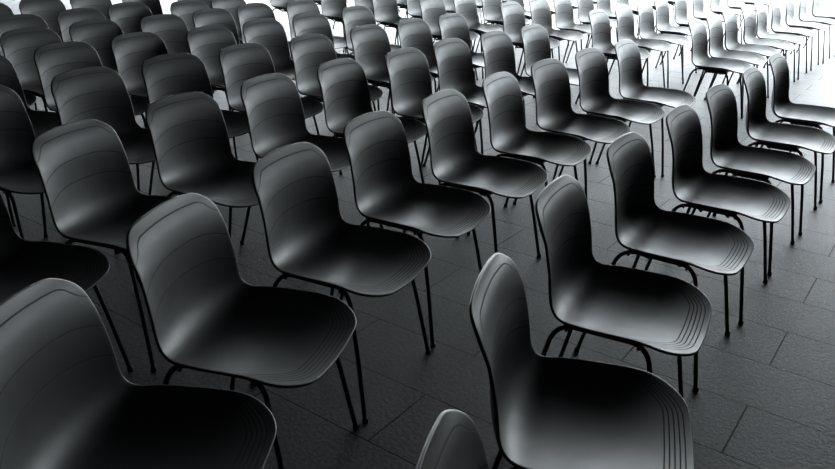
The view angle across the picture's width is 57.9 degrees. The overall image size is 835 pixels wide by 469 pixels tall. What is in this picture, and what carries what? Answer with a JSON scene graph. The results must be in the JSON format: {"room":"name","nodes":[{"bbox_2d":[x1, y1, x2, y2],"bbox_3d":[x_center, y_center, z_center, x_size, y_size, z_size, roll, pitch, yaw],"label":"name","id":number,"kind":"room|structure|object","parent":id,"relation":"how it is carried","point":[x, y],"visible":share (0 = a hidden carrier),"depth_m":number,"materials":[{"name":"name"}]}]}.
{"room":"assembly chamber","nodes":[
{"label":"assembly chamber","id":0,"kind":"room"},
{"bbox_2d":[0,0,834,468],"bbox_3d":[-1.582,-3.806,12.742,42.000,0.120,33.600,17,27,32],"label":"floor","id":1,"kind":"structure","parent":0,"point":[765,397],"depth_m":2.98,"materials":[{"name":"tile"}]},
{"bbox_2d":[0,3,13,16],"bbox_3d":[-3.119,-1.363,5.775,0.490,0.757,0.475,15,27,29],"label":"shell chair","id":2,"kind":"object","parent":1,"relation":"on","point":[5,10],"visible":0.15,"depth_m":5.86,"materials":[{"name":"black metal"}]},
{"bbox_2d":[0,14,48,109],"bbox_3d":[-2.563,-1.103,5.196,0.491,0.757,0.475,15,26,29],"label":"shell chair","id":3,"kind":"object","parent":1,"relation":"on","point":[16,21],"visible":0.17,"depth_m":5.17,"materials":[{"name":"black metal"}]},
{"bbox_2d":[23,91,36,106],"bbox_3d":[-2.450,-0.701,4.259,0.490,0.757,0.475,13,26,25],"label":"shell chair","id":4,"kind":"object","parent":1,"relation":"on","point":[31,99],"visible":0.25,"depth_m":4.31,"materials":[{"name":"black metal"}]},
{"bbox_2d":[0,55,60,226],"bbox_3d":[-2.045,-0.506,3.825,0.491,0.757,0.475,13,25,24],"label":"shell chair","id":5,"kind":"object","parent":1,"relation":"on","point":[41,121],"visible":0.42,"depth_m":3.92,"materials":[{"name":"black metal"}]},
{"bbox_2d":[0,27,61,110],"bbox_3d":[-2.205,-0.861,4.649,0.490,0.757,0.475,14,26,28],"label":"shell chair","id":6,"kind":"object","parent":1,"relation":"on","point":[18,46],"visible":0.44,"depth_m":4.61,"materials":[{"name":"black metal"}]},
{"bbox_2d":[19,0,65,40],"bbox_3d":[-2.914,-1.537,6.196,0.490,0.757,0.475,16,27,30],"label":"shell chair","id":7,"kind":"object","parent":1,"relation":"on","point":[48,10],"visible":0.19,"depth_m":6.22,"materials":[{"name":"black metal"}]},
{"bbox_2d":[0,85,117,253],"bbox_3d":[-1.635,-0.217,3.170,0.491,0.757,0.475,10,25,20],"label":"shell chair","id":8,"kind":"object","parent":1,"relation":"on","point":[19,174],"visible":0.49,"depth_m":3.24,"materials":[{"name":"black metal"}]},
{"bbox_2d":[0,193,133,371],"bbox_3d":[-1.224,0.176,2.271,0.491,0.757,0.475,7,24,14],"label":"shell chair","id":9,"kind":"object","parent":1,"relation":"on","point":[23,263],"visible":0.59,"depth_m":2.37,"materials":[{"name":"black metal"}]},
{"bbox_2d":[57,8,105,41],"bbox_3d":[-2.319,-1.262,5.586,0.491,0.757,0.475,15,27,30],"label":"shell chair","id":10,"kind":"object","parent":1,"relation":"on","point":[65,18],"visible":0.22,"depth_m":5.51,"materials":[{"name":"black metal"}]},
{"bbox_2d":[34,41,148,127],"bbox_3d":[-1.777,-0.659,4.202,0.490,0.757,0.475,14,26,27],"label":"shell chair","id":11,"kind":"object","parent":1,"relation":"on","point":[51,60],"visible":0.4,"depth_m":4.16,"materials":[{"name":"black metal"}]},
{"bbox_2d":[70,0,112,19],"bbox_3d":[-2.708,-1.716,6.631,0.490,0.757,0.475,16,27,31],"label":"shell chair","id":12,"kind":"object","parent":1,"relation":"on","point":[102,6],"visible":0.1,"depth_m":6.65,"materials":[{"name":"black plastic"}]},
{"bbox_2d":[69,19,122,71],"bbox_3d":[-1.983,-1.025,5.050,0.491,0.757,0.475,15,27,29],"label":"shell chair","id":13,"kind":"object","parent":1,"relation":"on","point":[99,34],"visible":0.29,"depth_m":5.07,"materials":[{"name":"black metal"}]},
{"bbox_2d":[31,119,174,371],"bbox_3d":[-1.007,0.004,2.688,0.490,0.757,0.475,9,24,17],"label":"shell chair","id":14,"kind":"object","parent":1,"relation":"on","point":[93,197],"visible":0.66,"depth_m":2.66,"materials":[{"name":"black plastic"}]},
{"bbox_2d":[50,67,155,251],"bbox_3d":[-1.372,-0.374,3.556,0.491,0.757,0.475,13,26,26],"label":"shell chair","id":15,"kind":"object","parent":1,"relation":"on","point":[101,94],"visible":0.5,"depth_m":3.57,"materials":[{"name":"black plastic"}]},
{"bbox_2d":[108,2,151,33],"bbox_3d":[-2.124,-1.432,5.999,0.490,0.757,0.475,16,27,30],"label":"shell chair","id":16,"kind":"object","parent":1,"relation":"on","point":[128,15],"visible":0.31,"depth_m":5.99,"materials":[{"name":"black plastic"}]},
{"bbox_2d":[0,278,276,468],"bbox_3d":[-0.562,0.499,1.552,0.491,0.757,0.475,4,23,7],"label":"shell chair","id":17,"kind":"object","parent":1,"relation":"on","point":[66,400],"visible":1,"depth_m":1.58,"materials":[{"name":"black plastic"}]},
{"bbox_2d":[122,0,162,14],"bbox_3d":[-2.412,-1.860,6.989,0.491,0.757,0.475,16,27,31],"label":"shell chair","id":18,"kind":"object","parent":1,"relation":"on","point":[154,6],"visible":0.09,"depth_m":7.09,"materials":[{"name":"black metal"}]},
{"bbox_2d":[111,32,214,100],"bbox_3d":[-1.524,-0.816,4.587,0.490,0.757,0.475,14,26,27],"label":"shell chair","id":19,"kind":"object","parent":1,"relation":"on","point":[129,50],"visible":0.4,"depth_m":4.55,"materials":[{"name":"black plastic"}]},
{"bbox_2d":[140,14,231,125],"bbox_3d":[-1.647,-1.155,5.378,0.491,0.757,0.475,16,27,30],"label":"shell chair","id":20,"kind":"object","parent":1,"relation":"on","point":[171,28],"visible":0.3,"depth_m":5.42,"materials":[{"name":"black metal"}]},
{"bbox_2d":[177,0,211,7],"bbox_3d":[-1.984,-1.942,7.207,0.490,0.757,0.475,17,27,31],"label":"shell chair","id":21,"kind":"object","parent":1,"relation":"on","point":[208,2],"visible":0.03,"depth_m":7.33,"materials":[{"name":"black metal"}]},
{"bbox_2d":[141,53,258,194],"bbox_3d":[-1.111,-0.530,3.938,0.490,0.757,0.475,16,27,31],"label":"shell chair","id":22,"kind":"object","parent":1,"relation":"on","point":[165,75],"visible":0.44,"depth_m":3.94,"materials":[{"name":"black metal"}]},
{"bbox_2d":[145,92,258,237],"bbox_3d":[-0.788,-0.168,3.108,0.491,0.757,0.475,14,26,26],"label":"shell chair","id":23,"kind":"object","parent":1,"relation":"on","point":[189,136],"visible":0.73,"depth_m":3.11,"materials":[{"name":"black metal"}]},
{"bbox_2d":[170,0,241,86],"bbox_3d":[-1.729,-1.534,6.264,0.491,0.757,0.475,16,27,31],"label":"shell chair","id":24,"kind":"object","parent":1,"relation":"on","point":[185,9],"visible":0.22,"depth_m":6.25,"materials":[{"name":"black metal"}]},
{"bbox_2d":[186,25,237,158],"bbox_3d":[-1.183,-0.945,4.911,0.491,0.757,0.475,15,27,30],"label":"shell chair","id":25,"kind":"object","parent":1,"relation":"on","point":[204,42],"visible":0.34,"depth_m":4.91,"materials":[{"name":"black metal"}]},
{"bbox_2d":[192,8,239,110],"bbox_3d":[-1.400,-1.314,5.767,0.491,0.757,0.475,16,27,31],"label":"shell chair","id":26,"kind":"object","parent":1,"relation":"on","point":[210,16],"visible":0.26,"depth_m":5.78,"materials":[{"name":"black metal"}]},
{"bbox_2d":[211,0,245,39],"bbox_3d":[-1.510,-1.700,6.667,0.490,0.757,0.475,17,27,31],"label":"shell chair","id":27,"kind":"object","parent":1,"relation":"on","point":[231,6],"visible":0.12,"depth_m":6.69,"materials":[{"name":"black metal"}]},
{"bbox_2d":[126,193,358,468],"bbox_3d":[-0.437,0.305,2.017,0.491,0.757,0.475,8,24,14],"label":"shell chair","id":28,"kind":"object","parent":1,"relation":"on","point":[204,316],"visible":1,"depth_m":1.99,"materials":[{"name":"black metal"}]},
{"bbox_2d":[237,3,290,54],"bbox_3d":[-1.168,-1.476,6.163,0.490,0.757,0.475,16,27,31],"label":"shell chair","id":29,"kind":"object","parent":1,"relation":"on","point":[249,11],"visible":0.31,"depth_m":6.13,"materials":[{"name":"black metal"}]},
{"bbox_2d":[242,18,294,79],"bbox_3d":[-0.919,-1.099,5.290,0.491,0.757,0.475,16,27,30],"label":"shell chair","id":30,"kind":"object","parent":1,"relation":"on","point":[269,33],"visible":0.42,"depth_m":5.35,"materials":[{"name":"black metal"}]},
{"bbox_2d":[219,43,323,138],"bbox_3d":[-0.818,-0.675,4.298,0.490,0.757,0.475,15,27,29],"label":"shell chair","id":31,"kind":"object","parent":1,"relation":"on","point":[239,63],"visible":0.52,"depth_m":4.28,"materials":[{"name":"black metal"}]},
{"bbox_2d":[270,0,292,11],"bbox_3d":[-1.449,-2.587,8.760,0.491,0.757,0.475,17,27,31],"label":"shell chair","id":32,"kind":"object","parent":1,"relation":"on","point":[278,4],"visible":0.18,"depth_m":8.74,"materials":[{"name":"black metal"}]},
{"bbox_2d":[240,73,369,244],"bbox_3d":[-0.516,-0.335,3.517,0.491,0.757,0.475,13,25,25],"label":"shell chair","id":33,"kind":"object","parent":1,"relation":"on","point":[272,104],"visible":0.58,"depth_m":3.53,"materials":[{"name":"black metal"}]},
{"bbox_2d":[286,0,348,98],"bbox_3d":[-0.833,-1.607,6.492,0.490,0.757,0.475,17,27,31],"label":"shell chair","id":34,"kind":"object","parent":1,"relation":"on","point":[295,7],"visible":0.42,"depth_m":6.46,"materials":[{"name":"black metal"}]},
{"bbox_2d":[292,12,353,86],"bbox_3d":[-0.643,-1.250,5.662,0.490,0.757,0.475,16,27,31],"label":"shell chair","id":35,"kind":"object","parent":1,"relation":"on","point":[312,22],"visible":0.32,"depth_m":5.68,"materials":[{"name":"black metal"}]},
{"bbox_2d":[311,0,347,17],"bbox_3d":[-1.153,-2.878,9.464,0.490,0.757,0.475,17,27,31],"label":"shell chair","id":36,"kind":"object","parent":1,"relation":"on","point":[315,1],"visible":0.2,"depth_m":9.29,"materials":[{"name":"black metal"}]},
{"bbox_2d":[320,0,346,53],"bbox_3d":[-0.770,-2.275,8.068,0.491,0.757,0.475,17,27,31],"label":"shell chair","id":37,"kind":"object","parent":1,"relation":"on","point":[331,9],"visible":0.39,"depth_m":8.09,"materials":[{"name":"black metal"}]},
{"bbox_2d":[289,34,382,174],"bbox_3d":[-0.496,-0.830,4.682,0.491,0.757,0.475,16,27,30],"label":"shell chair","id":38,"kind":"object","parent":1,"relation":"on","point":[308,51],"visible":0.56,"depth_m":4.67,"materials":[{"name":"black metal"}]},
{"bbox_2d":[252,142,430,423],"bbox_3d":[-0.234,0.119,2.467,0.490,0.757,0.475,12,25,23],"label":"shell chair","id":39,"kind":"object","parent":1,"relation":"on","point":[308,239],"visible":0.99,"depth_m":2.45,"materials":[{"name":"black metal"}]},
{"bbox_2d":[341,6,399,110],"bbox_3d":[-0.334,-1.453,6.160,0.491,0.757,0.475,17,27,31],"label":"shell chair","id":40,"kind":"object","parent":1,"relation":"on","point":[352,16],"visible":0.34,"depth_m":6.12,"materials":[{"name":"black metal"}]},
{"bbox_2d":[317,58,426,227],"bbox_3d":[-0.230,-0.499,3.922,0.491,0.757,0.475,14,26,27],"label":"shell chair","id":41,"kind":"object","parent":1,"relation":"on","point":[343,83],"visible":0.62,"depth_m":3.94,"materials":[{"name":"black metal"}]},
{"bbox_2d":[354,0,400,21],"bbox_3d":[-0.472,-2.517,8.656,0.491,0.757,0.475,17,27,31],"label":"shell chair","id":42,"kind":"object","parent":1,"relation":"on","point":[368,3],"visible":0.13,"depth_m":8.71,"materials":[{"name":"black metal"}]},
{"bbox_2d":[372,0,408,44],"bbox_3d":[-0.203,-2.139,7.782,0.491,0.757,0.475,17,27,31],"label":"shell chair","id":43,"kind":"object","parent":1,"relation":"on","point":[385,11],"visible":0.56,"depth_m":7.83,"materials":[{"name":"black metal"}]},
{"bbox_2d":[350,24,433,113],"bbox_3d":[-0.175,-1.017,5.143,0.491,0.757,0.475,16,27,31],"label":"shell chair","id":44,"kind":"object","parent":1,"relation":"on","point":[370,42],"visible":0.55,"depth_m":5.17,"materials":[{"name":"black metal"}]},
{"bbox_2d":[384,0,407,29],"bbox_3d":[-0.123,-2.797,9.336,0.491,0.757,0.475,17,27,31],"label":"shell chair","id":45,"kind":"object","parent":1,"relation":"on","point":[402,4],"visible":0.18,"depth_m":9.36,"materials":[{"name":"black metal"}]},
{"bbox_2d":[406,0,421,18],"bbox_3d":[0.125,-2.361,8.327,0.491,0.757,0.475,17,27,31],"label":"shell chair","id":46,"kind":"object","parent":1,"relation":"on","point":[413,6],"visible":0.2,"depth_m":8.33,"materials":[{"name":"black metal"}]},
{"bbox_2d":[339,110,490,347],"bbox_3d":[0.001,-0.055,2.890,0.491,0.757,0.475,14,26,26],"label":"shell chair","id":47,"kind":"object","parent":1,"relation":"on","point":[386,190],"visible":0.98,"depth_m":2.89,"materials":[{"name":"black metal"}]},
{"bbox_2d":[394,18,473,114],"bbox_3d":[0.126,-1.160,5.499,0.490,0.757,0.475,17,27,31],"label":"shell chair","id":48,"kind":"object","parent":1,"relation":"on","point":[412,32],"visible":0.48,"depth_m":5.54,"materials":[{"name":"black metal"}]},
{"bbox_2d":[385,47,483,184],"bbox_3d":[0.094,-0.643,4.281,0.490,0.757,0.475,16,27,30],"label":"shell chair","id":49,"kind":"object","parent":1,"relation":"on","point":[408,71],"visible":0.58,"depth_m":4.30,"materials":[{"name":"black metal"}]},
{"bbox_2d":[419,0,478,79],"bbox_3d":[0.288,-1.813,7.047,0.491,0.757,0.475,17,27,31],"label":"shell chair","id":50,"kind":"object","parent":1,"relation":"on","point":[431,10],"visible":0.45,"depth_m":7.08,"materials":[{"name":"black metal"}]},
{"bbox_2d":[416,409,488,468],"bbox_3d":[0.230,0.690,1.152,0.490,0.757,0.475,6,23,11],"label":"shell chair","id":51,"kind":"object","parent":1,"relation":"on","point":[454,441],"visible":1,"depth_m":1.16,"materials":[{"name":"black plastic"}]},
{"bbox_2d":[433,0,482,44],"bbox_3d":[0.496,-2.560,8.817,0.490,0.757,0.475,17,27,31],"label":"shell chair","id":52,"kind":"object","parent":1,"relation":"on","point":[449,4],"visible":0.2,"depth_m":8.87,"materials":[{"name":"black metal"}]},
{"bbox_2d":[437,13,484,123],"bbox_3d":[0.427,-1.303,5.854,0.491,0.757,0.475,17,27,31],"label":"shell chair","id":53,"kind":"object","parent":1,"relation":"on","point":[451,25],"visible":0.43,"depth_m":5.88,"materials":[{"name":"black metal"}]},
{"bbox_2d":[423,38,522,166],"bbox_3d":[0.366,-0.795,4.656,0.491,0.757,0.475,16,27,31],"label":"shell chair","id":54,"kind":"object","parent":1,"relation":"on","point":[453,58],"visible":0.5,"depth_m":4.69,"materials":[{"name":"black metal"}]},
{"bbox_2d":[453,0,503,77],"bbox_3d":[0.613,-1.994,7.492,0.490,0.757,0.475,17,27,31],"label":"shell chair","id":55,"kind":"object","parent":1,"relation":"on","point":[466,8],"visible":0.61,"depth_m":7.56,"materials":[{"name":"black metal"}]},
{"bbox_2d":[475,0,491,23],"bbox_3d":[0.891,-2.781,9.361,0.490,0.757,0.475,17,27,31],"label":"shell chair","id":56,"kind":"object","parent":1,"relation":"on","point":[478,2],"visible":0.1,"depth_m":9.42,"materials":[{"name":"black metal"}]},
{"bbox_2d":[420,89,547,257],"bbox_3d":[0.286,-0.211,3.276,0.491,0.757,0.475,14,26,27],"label":"shell chair","id":57,"kind":"object","parent":1,"relation":"on","point":[455,160],"visible":0.99,"depth_m":3.29,"materials":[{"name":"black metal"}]},
{"bbox_2d":[475,0,530,52],"bbox_3d":[0.928,-2.240,8.091,0.490,0.757,0.475,17,27,31],"label":"shell chair","id":58,"kind":"object","parent":1,"relation":"on","point":[491,9],"visible":0.45,"depth_m":8.13,"materials":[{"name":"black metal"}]},
{"bbox_2d":[474,31,534,133],"bbox_3d":[0.676,-0.935,5.005,0.490,0.757,0.475,17,27,31],"label":"shell chair","id":59,"kind":"object","parent":1,"relation":"on","point":[497,46],"visible":0.52,"depth_m":5.03,"materials":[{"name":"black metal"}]},
{"bbox_2d":[501,0,528,4],"bbox_3d":[1.294,-3.026,9.963,0.490,0.757,0.475,17,27,32],"label":"shell chair","id":60,"kind":"object","parent":1,"relation":"on","point":[526,2],"visible":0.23,"depth_m":9.89,"materials":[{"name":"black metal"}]},
{"bbox_2d":[506,0,530,47],"bbox_3d":[1.245,-2.469,8.651,0.491,0.757,0.475,17,27,31],"label":"shell chair","id":61,"kind":"object","parent":1,"relation":"on","point":[527,14],"visible":0.14,"depth_m":8.77,"materials":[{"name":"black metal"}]},
{"bbox_2d":[467,72,591,234],"bbox_3d":[0.571,-0.378,3.685,0.491,0.757,0.475,14,26,27],"label":"shell chair","id":62,"kind":"object","parent":1,"relation":"on","point":[510,136],"visible":0.96,"depth_m":3.71,"materials":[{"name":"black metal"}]},
{"bbox_2d":[500,1,560,97],"bbox_3d":[0.996,-1.669,6.750,0.491,0.757,0.475,17,27,31],"label":"shell chair","id":63,"kind":"object","parent":1,"relation":"on","point":[513,16],"visible":0.58,"depth_m":6.79,"materials":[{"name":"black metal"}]},
{"bbox_2d":[520,0,584,75],"bbox_3d":[1.311,-1.855,7.208,0.490,0.757,0.475,17,27,31],"label":"shell chair","id":64,"kind":"object","parent":1,"relation":"on","point":[540,9],"visible":0.78,"depth_m":7.25,"materials":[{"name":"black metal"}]},
{"bbox_2d":[520,24,588,123],"bbox_3d":[0.982,-1.077,5.356,0.491,0.757,0.475,17,27,31],"label":"shell chair","id":65,"kind":"object","parent":1,"relation":"on","point":[535,38],"visible":0.43,"depth_m":5.37,"materials":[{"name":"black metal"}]},
{"bbox_2d":[549,6,568,45],"bbox_3d":[1.586,-2.671,9.146,0.490,0.757,0.475,17,27,31],"label":"shell chair","id":66,"kind":"object","parent":1,"relation":"on","point":[552,8],"visible":0.09,"depth_m":9.18,"materials":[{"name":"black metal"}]},
{"bbox_2d":[513,58,630,204],"bbox_3d":[0.858,-0.527,4.056,0.491,0.757,0.475,17,28,33],"label":"shell chair","id":67,"kind":"object","parent":1,"relation":"on","point":[555,113],"visible":0.9,"depth_m":4.08,"materials":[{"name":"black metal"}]},
{"bbox_2d":[553,0,590,63],"bbox_3d":[1.614,-2.034,7.650,0.490,0.757,0.475,17,27,31],"label":"shell chair","id":68,"kind":"object","parent":1,"relation":"on","point":[563,8],"visible":0.64,"depth_m":7.72,"materials":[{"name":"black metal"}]},
{"bbox_2d":[572,2,588,42],"bbox_3d":[1.957,-2.896,9.699,0.490,0.757,0.475,17,27,32],"label":"shell chair","id":69,"kind":"object","parent":1,"relation":"on","point":[574,4],"visible":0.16,"depth_m":9.69,"materials":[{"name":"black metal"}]},
{"bbox_2d":[469,253,693,468],"bbox_3d":[0.359,0.461,1.700,0.490,0.757,0.475,8,24,15],"label":"shell chair","id":70,"kind":"object","parent":1,"relation":"on","point":[547,412],"visible":1,"depth_m":1.71,"materials":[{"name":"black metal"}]},
{"bbox_2d":[565,0,617,62],"bbox_3d":[1.946,-2.236,8.146,0.491,0.757,0.475,17,27,31],"label":"shell chair","id":71,"kind":"object","parent":1,"relation":"on","point":[584,6],"visible":0.44,"depth_m":8.20,"materials":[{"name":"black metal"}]},
{"bbox_2d":[558,47,664,177],"bbox_3d":[1.167,-0.681,4.436,0.491,0.757,0.475,17,28,33],"label":"shell chair","id":72,"kind":"object","parent":1,"relation":"on","point":[595,98],"visible":0.95,"depth_m":4.48,"materials":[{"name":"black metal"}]},
{"bbox_2d":[575,9,650,103],"bbox_3d":[1.677,-1.482,6.354,0.491,0.757,0.475,17,27,31],"label":"shell chair","id":73,"kind":"object","parent":1,"relation":"on","point":[599,20],"visible":0.65,"depth_m":6.40,"materials":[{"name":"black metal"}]},
{"bbox_2d":[587,0,638,47],"bbox_3d":[2.275,-2.462,8.697,0.490,0.757,0.475,17,27,31],"label":"shell chair","id":74,"kind":"object","parent":1,"relation":"on","point":[605,5],"visible":0.34,"depth_m":8.78,"materials":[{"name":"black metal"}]},
{"bbox_2d":[535,175,711,398],"bbox_3d":[0.586,0.249,2.210,0.491,0.757,0.475,13,25,25],"label":"shell chair","id":75,"kind":"object","parent":1,"relation":"on","point":[663,313],"visible":0.95,"depth_m":2.21,"materials":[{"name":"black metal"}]},
{"bbox_2d":[611,0,655,38],"bbox_3d":[2.664,-2.721,9.331,0.490,0.757,0.475,17,27,32],"label":"shell chair","id":76,"kind":"object","parent":1,"relation":"on","point":[634,9],"visible":0.23,"depth_m":9.34,"materials":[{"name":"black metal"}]},
{"bbox_2d":[609,4,672,87],"bbox_3d":[2.000,-1.652,6.773,0.490,0.757,0.475,17,27,31],"label":"shell chair","id":77,"kind":"object","parent":1,"relation":"on","point":[623,12],"visible":0.8,"depth_m":6.82,"materials":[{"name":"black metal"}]},
{"bbox_2d":[596,39,695,176],"bbox_3d":[1.483,-0.824,4.793,0.490,0.757,0.475,16,27,31],"label":"shell chair","id":78,"kind":"object","parent":1,"relation":"on","point":[631,86],"visible":0.86,"depth_m":4.83,"materials":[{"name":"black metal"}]},
{"bbox_2d":[636,0,672,34],"bbox_3d":[3.067,-2.949,9.893,0.491,0.757,0.475,17,27,32],"label":"shell chair","id":79,"kind":"object","parent":1,"relation":"on","point":[651,3],"visible":0.2,"depth_m":9.91,"materials":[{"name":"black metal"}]},
{"bbox_2d":[636,0,690,87],"bbox_3d":[2.297,-1.796,7.132,0.490,0.757,0.475,17,27,31],"label":"shell chair","id":80,"kind":"object","parent":1,"relation":"on","point":[644,8],"visible":0.82,"depth_m":7.19,"materials":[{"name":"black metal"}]},
{"bbox_2d":[574,132,753,392],"bbox_3d":[0.902,0.061,2.672,0.490,0.757,0.475,16,27,30],"label":"shell chair","id":81,"kind":"object","parent":1,"relation":"on","point":[711,245],"visible":0.99,"depth_m":2.68,"materials":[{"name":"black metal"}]},
{"bbox_2d":[642,0,696,72],"bbox_3d":[2.620,-2.013,7.661,0.491,0.757,0.475,17,27,31],"label":"shell chair","id":82,"kind":"object","parent":1,"relation":"on","point":[663,26],"visible":0.79,"depth_m":7.72,"materials":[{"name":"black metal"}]},
{"bbox_2d":[655,0,689,27],"bbox_3d":[3.503,-3.204,10.521,0.491,0.757,0.475,17,27,32],"label":"shell chair","id":83,"kind":"object","parent":1,"relation":"on","point":[671,2],"visible":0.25,"depth_m":10.34,"materials":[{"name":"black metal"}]},
{"bbox_2d":[660,0,711,63],"bbox_3d":[2.997,-2.234,8.207,0.490,0.757,0.475,17,27,31],"label":"shell chair","id":84,"kind":"object","parent":1,"relation":"on","point":[681,18],"visible":0.5,"depth_m":8.29,"materials":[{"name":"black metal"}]},
{"bbox_2d":[678,0,723,55],"bbox_3d":[3.393,-2.461,8.764,0.490,0.757,0.475,17,27,32],"label":"shell chair","id":85,"kind":"object","parent":1,"relation":"on","point":[698,5],"visible":0.48,"depth_m":8.85,"materials":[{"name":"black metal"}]},
{"bbox_2d":[644,104,790,324],"bbox_3d":[1.245,-0.114,3.106,0.491,0.757,0.475,16,27,31],"label":"shell chair","id":86,"kind":"object","parent":1,"relation":"on","point":[702,190],"visible":0.97,"depth_m":3.12,"materials":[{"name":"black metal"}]},
{"bbox_2d":[683,19,752,118],"bbox_3d":[2.334,-1.267,5.888,0.491,0.757,0.475,17,27,31],"label":"shell chair","id":87,"kind":"object","parent":1,"relation":"on","point":[700,58],"visible":0.9,"depth_m":5.94,"materials":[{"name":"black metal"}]},
{"bbox_2d":[708,0,742,43],"bbox_3d":[3.841,-2.719,9.401,0.490,0.757,0.475,17,27,32],"label":"shell chair","id":88,"kind":"object","parent":1,"relation":"on","point":[715,7],"visible":0.48,"depth_m":9.49,"materials":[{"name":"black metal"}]},
{"bbox_2d":[695,13,766,109],"bbox_3d":[2.610,-1.417,6.260,0.490,0.757,0.475,17,27,31],"label":"shell chair","id":89,"kind":"object","parent":1,"relation":"on","point":[716,49],"visible":0.93,"depth_m":6.31,"materials":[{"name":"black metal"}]},
{"bbox_2d":[724,0,755,35],"bbox_3d":[4.273,-2.945,9.958,0.491,0.757,0.475,17,27,32],"label":"shell chair","id":90,"kind":"object","parent":1,"relation":"on","point":[731,4],"visible":0.39,"depth_m":10.07,"materials":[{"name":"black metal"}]},
{"bbox_2d":[710,9,779,97],"bbox_3d":[2.890,-1.567,6.629,0.490,0.757,0.475,17,27,31],"label":"shell chair","id":91,"kind":"object","parent":1,"relation":"on","point":[731,43],"visible":0.73,"depth_m":6.70,"materials":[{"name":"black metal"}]},
{"bbox_2d":[691,84,815,275],"bbox_3d":[1.566,-0.284,3.528,0.491,0.757,0.475,17,28,33],"label":"shell chair","id":92,"kind":"object","parent":1,"relation":"on","point":[735,158],"visible":0.99,"depth_m":3.55,"materials":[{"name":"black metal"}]},
{"bbox_2d":[737,0,770,32],"bbox_3d":[4.740,-3.196,10.579,0.490,0.757,0.475,17,27,32],"label":"shell chair","id":93,"kind":"object","parent":1,"relation":"on","point":[750,2],"visible":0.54,"depth_m":10.67,"materials":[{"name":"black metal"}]},
{"bbox_2d":[728,5,795,84],"bbox_3d":[3.202,-1.706,6.976,0.490,0.757,0.475,17,27,31],"label":"shell chair","id":94,"kind":"object","parent":1,"relation":"on","point":[749,37],"visible":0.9,"depth_m":7.03,"materials":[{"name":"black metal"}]},
{"bbox_2d":[739,1,805,82],"bbox_3d":[3.488,-1.858,7.351,0.490,0.757,0.475,17,27,31],"label":"shell chair","id":95,"kind":"object","parent":1,"relation":"on","point":[761,24],"visible":0.82,"depth_m":7.42,"materials":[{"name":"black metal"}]},
{"bbox_2d":[712,67,834,235],"bbox_3d":[1.922,-0.465,3.976,0.490,0.757,0.475,16,27,31],"label":"shell chair","id":96,"kind":"object","parent":1,"relation":"on","point":[781,136],"visible":0.98,"depth_m":4.01,"materials":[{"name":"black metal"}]},
{"bbox_2d":[758,0,817,79],"bbox_3d":[3.851,-2.047,7.819,0.491,0.757,0.475,17,27,31],"label":"shell chair","id":97,"kind":"object","parent":1,"relation":"on","point":[776,27],"visible":0.88,"depth_m":7.88,"materials":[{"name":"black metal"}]},
{"bbox_2d":[747,53,834,202],"bbox_3d":[2.271,-0.650,4.431,0.491,0.757,0.475,17,27,31],"label":"shell chair","id":98,"kind":"object","parent":1,"relation":"on","point":[809,115],"visible":0.99,"depth_m":4.48,"materials":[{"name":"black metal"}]},
{"bbox_2d":[768,0,828,70],"bbox_3d":[4.239,-2.246,8.312,0.490,0.757,0.475,17,27,32],"label":"shell chair","id":99,"kind":"object","parent":1,"relation":"on","point":[790,21],"visible":0.89,"depth_m":8.37,"materials":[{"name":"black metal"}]},
{"bbox_2d":[784,0,834,63],"bbox_3d":[4.597,-2.416,8.734,0.490,0.757,0.475,17,27,32],"label":"shell chair","id":100,"kind":"object","parent":1,"relation":"on","point":[802,12],"visible":0.76,"depth_m":8.81,"materials":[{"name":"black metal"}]},
{"bbox_2d":[796,0,834,56],"bbox_3d":[4.993,-2.604,9.201,0.491,0.757,0.475,17,27,32],"label":"shell chair","id":101,"kind":"object","parent":1,"relation":"on","point":[815,11],"visible":0.8,"depth_m":9.31,"materials":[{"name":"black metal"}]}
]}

